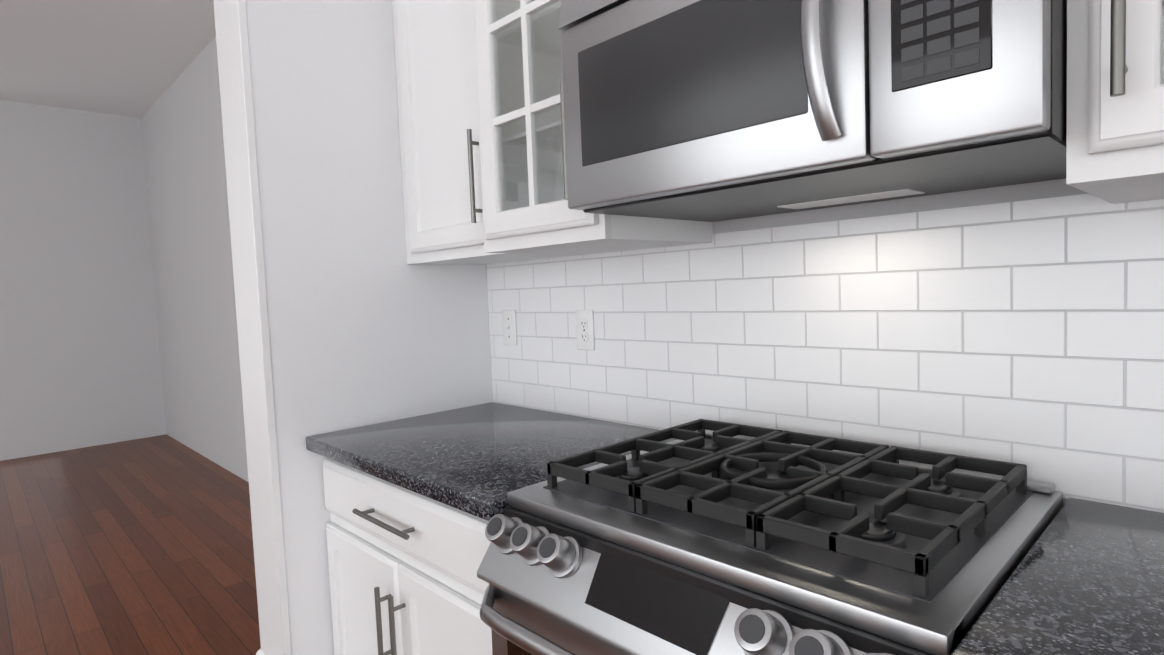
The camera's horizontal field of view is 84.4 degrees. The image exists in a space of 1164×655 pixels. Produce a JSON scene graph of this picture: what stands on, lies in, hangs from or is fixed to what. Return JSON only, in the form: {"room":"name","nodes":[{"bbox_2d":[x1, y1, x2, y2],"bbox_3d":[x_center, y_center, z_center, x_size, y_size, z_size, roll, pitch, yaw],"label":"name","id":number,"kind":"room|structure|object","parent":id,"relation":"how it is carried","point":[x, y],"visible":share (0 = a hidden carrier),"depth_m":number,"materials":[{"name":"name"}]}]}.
{"room":"kitchen","nodes":[
{"label":"kitchen","id":0,"kind":"room"},
{"bbox_2d":[0,100,166,460],"bbox_3d":[-6.591,-0.214,3.666,7.000,2.970,0.150,-6,5,-44],"label":"wall","id":1,"kind":"structure","parent":0,"point":[80,363],"depth_m":5.63,"materials":[{"name":"paint"}]},
{"bbox_2d":[0,0,215,117],"bbox_3d":[-1.337,-1.641,-1.820,7.150,0.100,15.000,-6,5,-44],"label":"ceiling","id":2,"kind":"structure","parent":0,"point":[133,58],"depth_m":4.34,"materials":[{"name":"white paint"}]},
{"bbox_2d":[0,434,260,654],"bbox_3d":[-1.211,1.421,-1.637,7.150,0.100,15.000,-6,5,-44],"label":"floor","id":3,"kind":"structure","parent":0,"point":[142,546],"depth_m":3.18,"materials":[{"name":"brown wood"}]},
{"bbox_2d":[322,458,492,654],"bbox_3d":[-0.222,0.729,1.732,0.660,0.798,0.875,-6,5,-44],"label":"base cabinet","id":4,"kind":"object","parent":3,"relation":"on","point":[404,565],"visible":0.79,"depth_m":1.51,"materials":[{"name":"white paint"}]},
{"bbox_2d":[306,402,676,520],"bbox_3d":[-0.239,0.308,1.707,0.644,0.038,0.876,-6,5,-44],"label":"countertop","id":5,"kind":"structure","parent":4,"relation":"on","point":[481,460],"depth_m":1.60,"materials":[{"name":"stone"}]},
{"bbox_2d":[477,419,1062,654],"bbox_3d":[0.304,0.694,1.109,0.718,0.900,0.739,-6,5,-44],"label":"range","id":6,"kind":"object","parent":3,"relation":"on","point":[703,537],"visible":1,"depth_m":0.95,"materials":[{"name":"silver metal"}]},
{"bbox_3d":[0.929,0.753,0.541,0.660,0.798,0.936,-6,5,-44],"label":"base cabinet","id":7,"kind":"object","parent":3,"relation":"on","visible":0},
{"bbox_2d":[951,498,1163,654],"bbox_3d":[1.223,0.339,0.194,0.644,0.038,1.835,-6,5,-44],"label":"countertop","id":8,"kind":"structure","parent":7,"relation":"on","point":[1086,577],"depth_m":0.75,"materials":[{"name":"stone"}]},
{"bbox_2d":[246,0,492,654],"bbox_3d":[-0.661,-0.359,2.030,0.730,2.970,0.190,-6,5,-44],"label":"wall","id":9,"kind":"structure","parent":0,"point":[368,325],"depth_m":1.85,"materials":[{"name":"white paint"}]},
{"bbox_2d":[213,0,291,654],"bbox_3d":[-0.933,-0.332,1.771,0.022,2.969,0.204,-6,5,-44],"label":"door frame","id":10,"kind":"structure","parent":9,"relation":"attached to","point":[235,80],"depth_m":1.76,"materials":[{"name":"white paint"}]},
{"bbox_2d":[256,649,264,654],"bbox_3d":[-0.839,1.050,1.879,0.144,0.190,0.220,-6,5,-44],"label":"baseboard","id":11,"kind":"structure","parent":9,"relation":"attached to","point":[260,652],"depth_m":1.90,"materials":[{"name":"white paint"}]},
{"bbox_2d":[141,36,1088,481],"bbox_3d":[1.239,-0.358,0.695,0.150,2.970,15.000,-6,5,-44],"label":"wall","id":12,"kind":"structure","parent":0,"point":[183,146],"depth_m":4.80,"materials":[{"name":"paint"}]},
{"bbox_2d":[392,0,586,263],"bbox_3d":[-0.301,-0.669,1.881,0.370,0.935,0.513,-6,5,-44],"label":"upper cabinet","id":13,"kind":"object","parent":12,"relation":"attached to","point":[438,116],"visible":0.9,"depth_m":1.81,"materials":[{"name":"white paint"}]},
{"bbox_2d":[472,0,690,253],"bbox_3d":[0.023,-0.721,1.518,0.400,1.056,0.455,-6,5,-44],"label":"upper cabinet","id":14,"kind":"object","parent":12,"relation":"attached to","point":[517,43],"depth_m":1.44,"materials":[{"name":"white wood"}]},
{"bbox_2d":[486,194,1163,512],"bbox_3d":[0.869,0.050,1.006,0.008,0.530,3.419,-6,5,-44],"label":"tile backsplash","id":15,"kind":"structure","parent":12,"relation":"attached to","point":[1029,334],"depth_m":1.26,"materials":[{"name":"white tile"}]},
{"bbox_2d":[502,310,516,345],"bbox_3d":[-0.246,0.001,2.139,0.016,0.118,0.072,-6,5,-44],"label":"switch plate","id":16,"kind":"object","parent":15,"relation":"attached to","point":[509,327],"visible":1,"depth_m":2.14,"materials":[{"name":"white plastic"}]},
{"bbox_2d":[576,310,594,350],"bbox_3d":[0.008,0.008,1.882,0.008,0.118,0.072,-6,5,-44],"label":"electrical outlet plate","id":17,"kind":"object","parent":15,"relation":"attached to","point":[585,328],"visible":1,"depth_m":1.88,"materials":[{"name":"white plastic"}]},
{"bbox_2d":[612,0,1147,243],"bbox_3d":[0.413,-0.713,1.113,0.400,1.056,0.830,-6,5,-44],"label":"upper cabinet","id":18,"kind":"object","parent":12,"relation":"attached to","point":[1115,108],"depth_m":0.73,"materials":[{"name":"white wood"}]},
{"bbox_2d":[558,0,1066,221],"bbox_3d":[0.374,-0.430,1.082,0.522,0.406,0.744,-6,5,-44],"label":"over-the-range microwave","id":19,"kind":"object","parent":18,"relation":"attached to","point":[708,110],"visible":1,"depth_m":0.91,"materials":[{"name":"silver metal"}]},
{"bbox_2d":[1124,0,1163,199],"bbox_3d":[0.810,-0.705,0.703,0.400,1.056,0.470,-6,5,-44],"label":"upper cabinet","id":20,"kind":"object","parent":12,"relation":"attached to","point":[1143,19],"depth_m":0.69,"materials":[{"name":"white wood"}]}
]}

